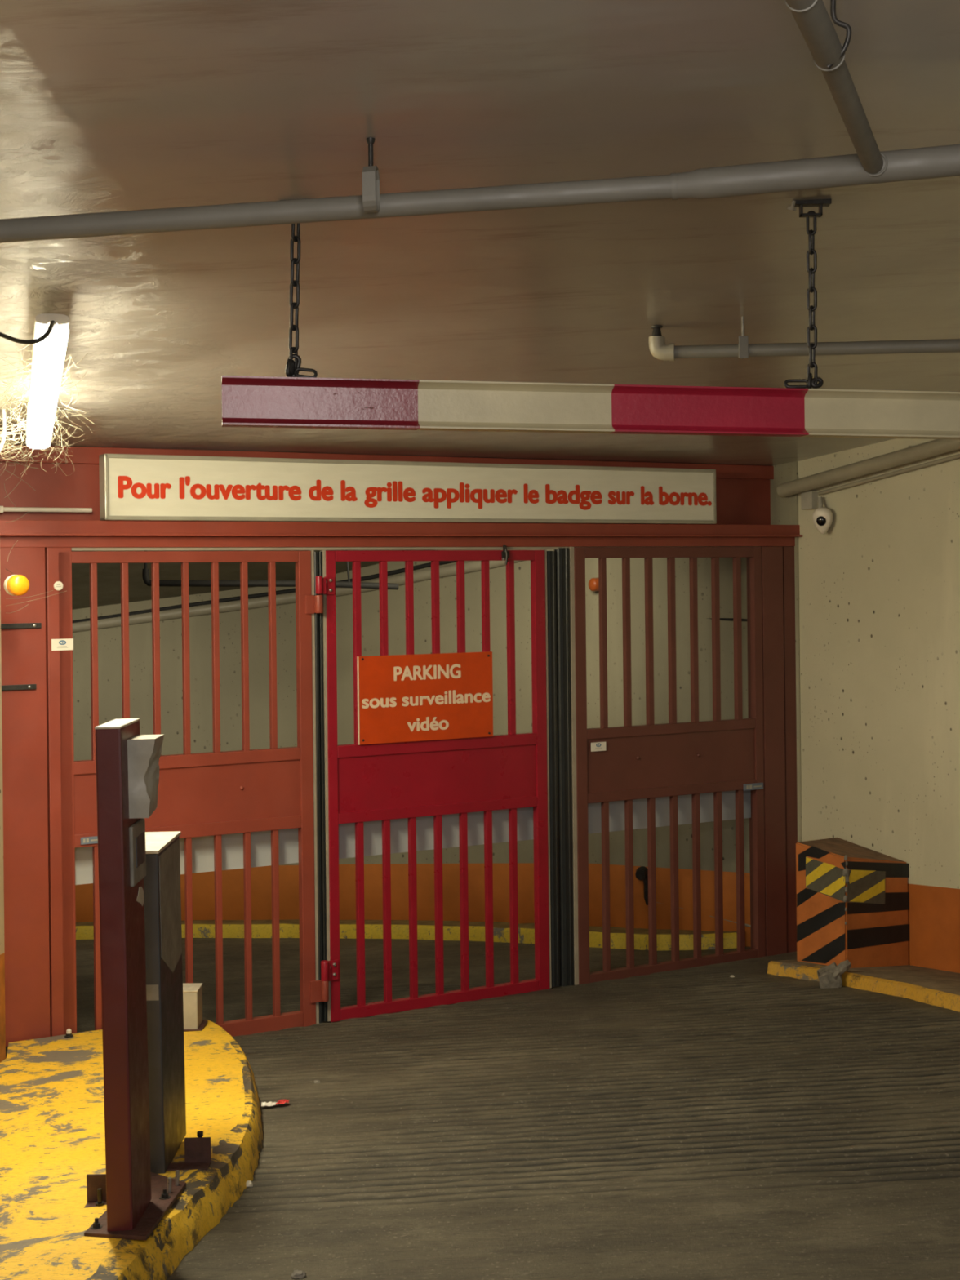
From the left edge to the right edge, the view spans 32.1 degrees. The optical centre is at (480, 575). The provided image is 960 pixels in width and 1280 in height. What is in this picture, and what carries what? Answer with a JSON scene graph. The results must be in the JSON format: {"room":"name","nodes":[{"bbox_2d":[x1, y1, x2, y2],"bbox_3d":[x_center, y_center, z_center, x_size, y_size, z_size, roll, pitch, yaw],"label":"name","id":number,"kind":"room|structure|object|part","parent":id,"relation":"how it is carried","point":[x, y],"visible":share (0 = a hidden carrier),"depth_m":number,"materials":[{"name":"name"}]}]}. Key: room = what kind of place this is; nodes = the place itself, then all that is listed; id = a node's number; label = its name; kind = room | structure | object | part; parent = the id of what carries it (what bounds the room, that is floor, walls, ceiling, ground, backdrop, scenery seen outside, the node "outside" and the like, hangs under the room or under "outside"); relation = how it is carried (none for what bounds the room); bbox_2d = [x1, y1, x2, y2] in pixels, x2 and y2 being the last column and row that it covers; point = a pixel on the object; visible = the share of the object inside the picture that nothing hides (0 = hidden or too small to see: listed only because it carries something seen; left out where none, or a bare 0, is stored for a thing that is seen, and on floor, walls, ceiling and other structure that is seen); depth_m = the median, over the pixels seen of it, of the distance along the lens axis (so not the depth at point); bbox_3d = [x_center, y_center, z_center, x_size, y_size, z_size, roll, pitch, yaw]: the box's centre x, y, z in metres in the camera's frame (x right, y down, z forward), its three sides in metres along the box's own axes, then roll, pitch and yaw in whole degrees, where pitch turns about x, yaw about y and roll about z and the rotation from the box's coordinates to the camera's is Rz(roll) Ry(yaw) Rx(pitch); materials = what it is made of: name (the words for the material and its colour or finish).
{"room":"underground parking garage","nodes":[
{"label":"underground parking garage","id":0,"kind":"room"},
{"bbox_2d":[0,577,5,1062],"bbox_3d":[-2.242,0.326,0.073,0.630,4.096,14.145,-1,0,0],"label":"wall","id":1,"kind":"structure","parent":0,"point":[2,1025],"depth_m":6.70,"materials":[{"name":"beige paint"}]},
{"bbox_2d":[71,550,378,609],"bbox_3d":[-2.376,0.012,10.162,6.421,1.278,5.583,-1,0,-27],"label":"ceiling","id":2,"kind":"structure","parent":0,"point":[108,575],"depth_m":10.59,"materials":[{"name":"paint"}]},
{"bbox_2d":[142,550,398,590],"bbox_3d":[-1.169,-0.151,9.373,1.429,0.484,0.090,-1,0,-8],"label":"ceiling pipe","id":3,"kind":"object","parent":2,"relation":"hanging from","point":[146,580],"visible":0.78,"depth_m":9.32,"materials":[{"name":"metal"}]},
{"bbox_3d":[-0.751,-0.102,9.440,0.032,0.301,0.012,-1,0,0],"label":"rod","id":4,"kind":"part","parent":3,"relation":"part of","materials":[{"name":"black paint"}]},
{"bbox_2d":[71,461,801,946],"bbox_3d":[-2.230,1.054,10.708,8.509,3.664,1.148,-1,0,14],"label":"wall","id":5,"kind":"structure","parent":0,"point":[784,510],"depth_m":10.46,"materials":[{"name":"beige paint"}]},
{"bbox_2d":[72,560,456,622],"bbox_3d":[-1.439,0.109,10.938,3.265,0.484,0.164,-1,0,20],"label":"cable conduit","id":6,"kind":"object","parent":5,"relation":"attached to","point":[441,562],"visible":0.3,"depth_m":11.02,"materials":[{"name":"black paint"}]},
{"bbox_2d":[72,549,554,632],"bbox_3d":[-1.125,0.076,10.781,3.982,0.664,0.296,-1,0,23],"label":"pipe","id":7,"kind":"object","parent":5,"relation":"attached to","point":[471,566],"visible":0.35,"depth_m":10.99,"materials":[{"name":"metal"}]},
{"bbox_2d":[588,577,598,591],"bbox_3d":[0.683,0.055,9.858,0.082,0.082,0.082,-1,0,-30],"label":"beacon light","id":8,"kind":"object","parent":5,"relation":"attached to","point":[593,582],"visible":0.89,"depth_m":9.83,"materials":[{"name":"plastic"}]},
{"bbox_2d":[635,866,648,905],"bbox_3d":[0.956,1.800,9.712,0.094,0.217,0.120,-1,0,24],"label":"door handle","id":9,"kind":"object","parent":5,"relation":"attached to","point":[642,873],"visible":0.8,"depth_m":9.66,"materials":[{"name":"metal"}]},
{"bbox_3d":[0.966,1.818,9.675,0.050,0.180,0.046,-1,0,-22],"label":"handle","id":10,"kind":"part","parent":9,"relation":"part of","materials":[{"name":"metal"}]},
{"bbox_2d":[656,902,750,927],"bbox_3d":[1.283,1.931,9.503,0.630,0.105,0.030,-1,0,31],"label":"conduit","id":11,"kind":"object","parent":5,"relation":"attached to","point":[746,925],"visible":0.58,"depth_m":9.41,"materials":[{"name":"beige paint"}]},
{"bbox_2d":[707,617,746,621],"bbox_3d":[1.127,0.245,9.598,0.951,0.040,0.040,-1,0,33],"label":"cable","id":12,"kind":"object","parent":5,"relation":"attached to","point":[721,619],"visible":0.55,"depth_m":9.41,"materials":[{"name":"black paint"}]},
{"bbox_2d":[0,0,959,466],"bbox_3d":[0.485,-1.389,1.638,19.000,2.005,17.276,-1,0,0],"label":"ceiling","id":13,"kind":"structure","parent":0,"point":[106,105],"depth_m":4.17,"materials":[{"name":"paint"}]},
{"bbox_2d":[0,408,6,452],"bbox_3d":[-1.860,-0.613,6.451,0.062,0.356,0.123,-1,0,-13],"label":"lamp","id":14,"kind":"object","parent":13,"relation":"hanging from","point":[3,410],"visible":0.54,"depth_m":6.44,"materials":[{"name":"white plastic"}]},
{"bbox_2d":[0,313,70,448],"bbox_3d":[-1.435,-0.625,5.474,0.262,0.270,2.037,-1,0,-11],"label":"lamp","id":15,"kind":"object","parent":13,"relation":"hanging from","point":[51,332],"visible":1,"depth_m":5.14,"materials":[{"name":"white plastic"}]},
{"bbox_2d":[0,344,91,613],"bbox_3d":[-1.635,-0.278,5.963,0.506,0.862,2.264,-1,0,-13],"label":"cobweb","id":16,"kind":"object","parent":15,"relation":"attached to","point":[20,378],"visible":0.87,"depth_m":6.07},
{"bbox_2d":[26,323,68,448],"bbox_3d":[-1.453,-0.602,5.575,0.090,0.225,1.826,-1,0,-16],"label":"diffuser","id":17,"kind":"object","parent":15,"relation":"attached to","point":[48,355],"depth_m":5.28,"materials":[{"name":"white plastic"}]},
{"bbox_2d":[279,199,317,377],"bbox_3d":[-0.433,-0.683,3.996,0.082,0.426,0.060,-1,0,0],"label":"chain","id":18,"kind":"object","parent":13,"relation":"hanging from","point":[292,368],"visible":0.88,"depth_m":4.00,"materials":[{"name":"metal"}]},
{"bbox_2d":[221,375,959,439],"bbox_3d":[0.648,-0.412,4.205,2.566,0.150,0.062,-1,0,-10],"label":"beam","id":19,"kind":"structure","parent":18,"relation":"hanging from","point":[251,402],"depth_m":4.13,"materials":[{"name":"metal"}]},
{"bbox_2d":[0,0,959,243],"bbox_3d":[0.392,-0.863,2.947,4.145,0.288,1.356,-1,0,8],"label":"ceiling pipe","id":20,"kind":"object","parent":13,"relation":"hanging from","point":[869,165],"visible":1,"depth_m":3.58,"materials":[{"name":"grey metal"}]},
{"bbox_3d":[-0.233,-0.899,3.568,0.019,0.066,0.020,-1,0,0],"label":"rod","id":21,"kind":"part","parent":20,"relation":"part of","materials":[{"name":"metal"}]},
{"bbox_2d":[648,316,959,361],"bbox_3d":[1.712,-0.776,5.310,2.355,0.161,0.061,-1,0,12],"label":"ceiling pipe","id":22,"kind":"object","parent":13,"relation":"hanging from","point":[658,348],"visible":1,"depth_m":5.45,"materials":[{"name":"grey paint"}]},
{"bbox_3d":[0.587,-0.814,5.551,0.038,0.050,0.040,-1,0,0],"label":"rod","id":23,"kind":"part","parent":22,"relation":"part of","materials":[{"name":"metal"}]},
{"bbox_3d":[0.861,-0.813,5.473,0.009,0.069,0.009,-1,0,-22],"label":"rod","id":24,"kind":"part","parent":22,"relation":"part of","materials":[{"name":"metal"}]},
{"bbox_2d":[783,198,831,388],"bbox_3d":[0.827,-0.707,4.218,0.114,0.476,0.072,-1,0,-6],"label":"chain","id":25,"kind":"object","parent":13,"relation":"hanging from","point":[811,382],"visible":1,"depth_m":4.22,"materials":[{"name":"metal"}]},
{"bbox_3d":[0.835,-0.925,4.205,0.093,0.042,0.036,-1,0,0],"label":"ceiling plate","id":26,"kind":"part","parent":25,"relation":"part of","materials":[{"name":"metal"}]},
{"bbox_2d":[5,937,959,1279],"bbox_3d":[0.519,1.698,3.500,19.000,2.333,21.000,-1,0,0],"label":"floor","id":27,"kind":"structure","parent":0,"point":[702,1122],"depth_m":5.65,"materials":[{"name":"concrete"}]},
{"bbox_2d":[0,1017,262,1279],"bbox_3d":[-1.349,1.864,5.137,1.283,0.506,4.678,-1,0,0],"label":"traffic island","id":28,"kind":"object","parent":27,"relation":"on","point":[52,1135],"visible":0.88,"depth_m":5.18,"materials":[{"name":"yellow paint"}]},
{"bbox_2d":[64,1028,73,1037],"bbox_3d":[-1.749,1.948,7.109,0.033,0.038,0.038,-1,0,0],"label":"bolt","id":29,"kind":"object","parent":28,"relation":"on","point":[68,1032],"visible":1,"depth_m":7.10,"materials":[{"name":"metal"}]},
{"bbox_2d":[84,718,186,1240],"bbox_3d":[-0.928,1.079,4.607,0.181,1.370,0.614,-1,0,5],"label":"post","id":30,"kind":"object","parent":28,"relation":"on","point":[138,1198],"visible":1,"depth_m":4.35,"materials":[{"name":"brown metal"}]},
{"bbox_3d":[-0.954,1.060,4.477,0.068,1.322,0.250,-1,0,0],"label":"post","id":31,"kind":"part","parent":30,"relation":"part of","materials":[{"name":"brown metal"}]},
{"bbox_3d":[-0.935,1.731,4.607,0.194,0.063,0.627,-1,0,0],"label":"plate","id":32,"kind":"part","parent":30,"relation":"part of","materials":[{"name":"red metal"}]},
{"bbox_3d":[-0.923,0.746,4.507,0.011,0.160,0.166,-1,0,0],"label":"keypad plate","id":33,"kind":"part","parent":30,"relation":"part of","materials":[{"name":"grey metal"}]},
{"bbox_2d":[127,734,164,818],"bbox_3d":[-0.896,0.539,4.494,0.074,0.209,0.127,-1,0,0],"label":"hood","id":34,"kind":"object","parent":30,"relation":"attached to","point":[144,751],"depth_m":4.43,"materials":[{"name":"grey metal"}]},
{"bbox_2d":[84,831,211,1208],"bbox_3d":[-0.960,1.287,4.941,0.291,0.956,0.668,-1,0,0],"label":"metal post","id":35,"kind":"object","parent":28,"relation":"on","point":[162,881],"visible":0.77,"depth_m":4.97,"materials":[{"name":"black metal"}]},
{"bbox_3d":[-1.009,0.815,5.091,0.131,0.010,0.368,-1,0,0],"label":"lid","id":36,"kind":"part","parent":35,"relation":"part of","materials":[{"name":"metal"}]},
{"bbox_2d":[182,982,207,1031],"bbox_3d":[-1.281,1.853,7.167,0.200,0.175,0.152,-1,0,0],"label":"junction box","id":37,"kind":"object","parent":28,"relation":"on","point":[192,992],"visible":0.5,"depth_m":7.10,"materials":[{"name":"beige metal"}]},
{"bbox_3d":[-1.287,1.770,7.168,0.174,0.008,0.134,-1,0,0],"label":"lid","id":38,"kind":"part","parent":37,"relation":"part of","materials":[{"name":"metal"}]},
{"bbox_3d":[-1.280,1.935,7.167,0.200,0.011,0.152,-1,0,0],"label":"plate","id":39,"kind":"part","parent":37,"relation":"part of","materials":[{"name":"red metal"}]},
{"bbox_2d":[246,1180,253,1186],"bbox_3d":[-0.718,1.879,5.159,0.035,0.020,0.024,-1,0,0],"label":"pebble","id":40,"kind":"object","parent":27,"relation":"on","point":[249,1184],"visible":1,"depth_m":5.15,"materials":[{"name":"stone"}]},
{"bbox_2d":[261,1099,288,1106],"bbox_3d":[-0.757,1.950,6.179,0.111,0.018,0.053,-1,0,-14],"label":"wrapper","id":41,"kind":"object","parent":27,"relation":"on","point":[280,1101],"visible":1,"depth_m":6.17,"materials":[{"name":"white plastic"}]},
{"bbox_2d":[291,1269,306,1279],"bbox_3d":[-0.468,1.802,4.309,0.038,0.021,0.029,-1,0,0],"label":"pebble","id":42,"kind":"object","parent":27,"relation":"on","point":[297,1273],"visible":1,"depth_m":4.30,"materials":[{"name":"stone"}]},
{"bbox_2d":[0,444,802,1046],"bbox_3d":[-0.234,0.738,8.130,4.527,2.705,0.245,-1,0,-29],"label":"portal","id":43,"kind":"object","parent":27,"relation":"on","point":[31,644],"visible":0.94,"depth_m":7.37,"materials":[{"name":"red paint"}]},
{"bbox_2d":[4,574,29,595],"bbox_3d":[-1.822,0.039,6.585,0.084,0.084,0.084,-1,0,-33],"label":"beacon light","id":44,"kind":"object","parent":43,"relation":"attached to","point":[14,584],"visible":1,"depth_m":6.56,"materials":[{"name":"yellow plastic"}]},
{"bbox_3d":[-2.029,0.928,7.091,0.376,2.131,0.054,-1,0,-29],"label":"panel","id":45,"kind":"part","parent":43,"relation":"part of","materials":[{"name":"red paint"}]},
{"bbox_2d":[0,506,92,512],"bbox_3d":[-1.947,-0.284,7.265,0.515,0.028,0.062,-1,0,-29],"label":"conduit","id":46,"kind":"object","parent":43,"relation":"attached to","point":[2,508],"visible":1,"depth_m":7.27,"materials":[{"name":"white plastic"}]},
{"bbox_3d":[-1.825,0.936,7.234,0.107,2.111,0.120,-1,0,-29],"label":"post","id":47,"kind":"part","parent":43,"relation":"part of","materials":[{"name":"red metal"}]},
{"bbox_2d":[58,550,328,1036],"bbox_3d":[-1.289,0.998,7.521,1.229,2.216,0.164,-1,0,-26],"label":"gate leaf","id":48,"kind":"object","parent":43,"relation":"attached to","point":[246,808],"visible":0.78,"depth_m":7.57,"materials":[{"name":"red paint"}]},
{"bbox_2d":[83,838,97,843],"bbox_3d":[-1.684,1.147,7.235,0.067,0.017,0.001,-1,0,-29],"label":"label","id":49,"kind":"object","parent":48,"relation":"on","point":[85,840],"depth_m":7.23,"materials":[{"name":"white plastic"}]},
{"bbox_3d":[-1.312,-0.082,7.480,1.060,0.051,0.044,-1,0,-29],"label":"rail","id":50,"kind":"part","parent":48,"relation":"part of","materials":[{"name":"red metal"}]},
{"bbox_3d":[-1.302,0.828,7.480,1.060,0.056,0.044,-1,0,-29],"label":"rail","id":51,"kind":"part","parent":48,"relation":"part of","materials":[{"name":"red metal"}]},
{"bbox_3d":[-1.300,0.985,7.480,1.060,0.258,0.025,-1,0,-29],"label":"panel","id":52,"kind":"part","parent":48,"relation":"part of","materials":[{"name":"red paint"}]},
{"bbox_3d":[-1.299,1.143,7.480,1.060,0.057,0.044,-1,0,-29],"label":"rail","id":53,"kind":"part","parent":48,"relation":"part of","materials":[{"name":"red metal"}]},
{"bbox_3d":[-1.289,2.065,7.480,1.060,0.082,0.044,-1,0,-29],"label":"rail","id":54,"kind":"part","parent":48,"relation":"part of","materials":[{"name":"red metal"}]},
{"bbox_3d":[-0.777,0.135,7.730,0.056,0.086,0.030,-1,0,-29],"label":"hinge plate","id":55,"kind":"part","parent":48,"relation":"part of","materials":[{"name":"red paint"}]},
{"bbox_3d":[-0.753,1.928,7.741,0.067,0.100,0.027,-1,0,-9],"label":"hinge plate","id":56,"kind":"part","parent":48,"relation":"part of","materials":[{"name":"red paint"}]},
{"bbox_3d":[-0.302,-0.408,8.208,4.504,0.412,0.055,-1,0,-29],"label":"header panel","id":57,"kind":"part","parent":43,"relation":"part of","materials":[{"name":"red paint"}]},
{"bbox_2d":[98,453,716,524],"bbox_3d":[-0.210,-0.400,8.073,3.280,0.289,0.090,-1,0,-29],"label":"sign","id":58,"kind":"object","parent":43,"relation":"attached to","point":[133,487],"visible":1,"depth_m":7.92,"materials":[{"name":"off-white plastic"},{"name":"red vinyl"},{"name":"grey aluminium"}]},
{"bbox_2d":[315,545,559,1022],"bbox_3d":[-0.204,0.966,8.108,1.327,2.222,0.160,-1,0,-30],"label":"gate leaf","id":59,"kind":"object","parent":43,"relation":"attached to","point":[385,799],"visible":1,"depth_m":8.08,"materials":[{"name":"paint"}]},
{"bbox_3d":[-0.713,0.048,7.766,0.089,0.084,0.030,-1,0,-29],"label":"hinge plate","id":60,"kind":"part","parent":59,"relation":"part of","materials":[{"name":"paint"}]},
{"bbox_3d":[-0.691,1.839,7.766,0.078,0.092,0.030,-1,0,-29],"label":"hinge plate","id":61,"kind":"part","parent":59,"relation":"part of","materials":[{"name":"paint"}]},
{"bbox_2d":[356,651,493,745],"bbox_3d":[-0.256,0.585,8.021,0.722,0.415,0.016,-1,0,-29],"label":"sign","id":62,"kind":"object","parent":59,"relation":"attached to","point":[418,697],"visible":1,"depth_m":8.01,"materials":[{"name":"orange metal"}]},
{"bbox_3d":[-0.572,0.589,7.850,0.003,0.415,0.013,-1,0,-29],"label":"edge trim","id":63,"kind":"part","parent":62,"relation":"part of","materials":[{"name":"beige plastic"}]},
{"bbox_3d":[-0.212,-0.095,8.085,1.081,0.051,0.044,-1,0,-29],"label":"rail","id":64,"kind":"part","parent":59,"relation":"part of","materials":[{"name":"metal"}]},
{"bbox_3d":[-0.202,0.821,8.085,1.081,0.057,0.044,-1,0,-29],"label":"rail","id":65,"kind":"part","parent":59,"relation":"part of","materials":[{"name":"metal"}]},
{"bbox_3d":[-0.200,0.979,8.085,1.081,0.259,0.025,-1,0,-29],"label":"panel","id":66,"kind":"part","parent":59,"relation":"part of","materials":[{"name":"paint"}]},
{"bbox_3d":[-0.198,1.133,8.085,1.081,0.050,0.044,-1,0,-29],"label":"rail","id":67,"kind":"part","parent":59,"relation":"part of","materials":[{"name":"metal"}]},
{"bbox_3d":[-0.188,2.050,8.085,1.081,0.054,0.044,-1,0,-29],"label":"rail","id":68,"kind":"part","parent":59,"relation":"part of","materials":[{"name":"metal"}]},
{"bbox_2d":[554,546,765,986],"bbox_3d":[0.943,0.963,8.748,1.282,2.225,0.120,-1,0,-29],"label":"gate leaf","id":69,"kind":"object","parent":43,"relation":"attached to","point":[628,777],"visible":1,"depth_m":8.68,"materials":[{"name":"paint"}]},
{"bbox_3d":[0.992,-0.120,8.747,1.071,0.056,0.044,-1,0,-29],"label":"rail","id":70,"kind":"part","parent":69,"relation":"part of","materials":[{"name":"metal"}]},
{"bbox_3d":[1.002,0.802,8.747,1.071,0.052,0.044,-1,0,-29],"label":"rail","id":71,"kind":"part","parent":69,"relation":"part of","materials":[{"name":"metal"}]},
{"bbox_3d":[1.004,0.965,8.746,1.071,0.275,0.025,-1,0,-29],"label":"panel","id":72,"kind":"part","parent":69,"relation":"part of","materials":[{"name":"paint"}]},
{"bbox_3d":[1.005,1.127,8.747,1.071,0.050,0.044,-1,0,-29],"label":"rail","id":73,"kind":"part","parent":69,"relation":"part of","materials":[{"name":"metal"}]},
{"bbox_3d":[1.015,2.047,8.747,1.071,0.056,0.044,-1,0,-29],"label":"rail","id":74,"kind":"part","parent":69,"relation":"part of","materials":[{"name":"metal"}]},
{"bbox_2d":[746,785,761,789],"bbox_3d":[1.471,1.134,8.969,0.101,0.019,0.001,-1,0,-29],"label":"print","id":75,"kind":"object","parent":69,"relation":"on","point":[748,787],"depth_m":8.97,"materials":[{"name":"grey ceramic"}]},
{"bbox_3d":[1.562,0.957,9.108,0.141,2.227,0.140,-1,0,-29],"label":"post","id":76,"kind":"part","parent":43,"relation":"part of","materials":[{"name":"metal"}]},
{"bbox_3d":[1.689,0.953,9.182,0.133,2.223,0.132,-1,0,-29],"label":"panel","id":77,"kind":"part","parent":43,"relation":"part of","materials":[{"name":"paint"}]},
{"bbox_2d":[75,919,737,950],"bbox_3d":[-2.396,2.325,10.725,8.177,0.570,1.201,-1,0,12],"label":"kerb","id":78,"kind":"object","parent":27,"relation":"on","point":[290,928],"visible":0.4,"depth_m":10.29,"materials":[{"name":"yellow paint"}]},
{"bbox_2d":[817,960,851,988],"bbox_3d":[1.698,1.916,8.027,0.163,0.141,0.116,-1,0,0],"label":"lump","id":79,"kind":"object","parent":27,"relation":"on","point":[830,975],"visible":1,"depth_m":7.98,"materials":[{"name":"grey concrete"}]},
{"bbox_2d":[795,837,909,968],"bbox_3d":[1.839,1.689,8.520,0.441,0.672,0.535,-1,0,-30],"label":"block","id":80,"kind":"object","parent":27,"relation":"on","point":[853,900],"visible":0.98,"depth_m":8.32,"materials":[{"name":"orange paint"}]},
{"bbox_2d":[767,959,959,1012],"bbox_3d":[3.085,1.677,5.211,1.431,0.708,7.278,-1,0,-29],"label":"kerb","id":81,"kind":"object","parent":27,"relation":"on","point":[939,988],"visible":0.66,"depth_m":7.89,"materials":[{"name":"yellow paint"}]},
{"bbox_2d":[797,438,959,973],"bbox_3d":[5.814,0.047,1.949,0.250,4.467,17.059,-1,0,-29],"label":"wall","id":82,"kind":"structure","parent":0,"point":[879,591],"depth_m":8.49,"materials":[{"name":"beige paint"}]},
{"bbox_2d":[800,491,833,534],"bbox_3d":[1.786,-0.333,8.918,0.108,0.233,0.250,-1,0,-28],"label":"security camera","id":83,"kind":"object","parent":82,"relation":"attached to","point":[822,517],"visible":1,"depth_m":8.85,"materials":[{"name":"white plastic"}]},
{"bbox_3d":[1.811,-0.382,8.894,0.026,0.076,0.062,-1,0,7],"label":"arm","id":84,"kind":"part","parent":83,"relation":"part of","materials":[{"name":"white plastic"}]},
{"bbox_2d":[776,439,959,497],"bbox_3d":[2.376,-0.659,7.862,0.131,0.452,2.933,-1,0,-29],"label":"pipe","id":85,"kind":"object","parent":82,"relation":"attached to","point":[910,454],"visible":1,"depth_m":8.47,"materials":[{"name":"grey metal"}]},
{"bbox_2d":[817,453,959,495],"bbox_3d":[2.357,-0.588,7.944,0.021,0.310,2.269,-1,0,-29],"label":"cable conduit","id":86,"kind":"object","parent":82,"relation":"attached to","point":[955,456],"visible":1,"depth_m":8.44,"materials":[{"name":"grey metal"}]}
]}

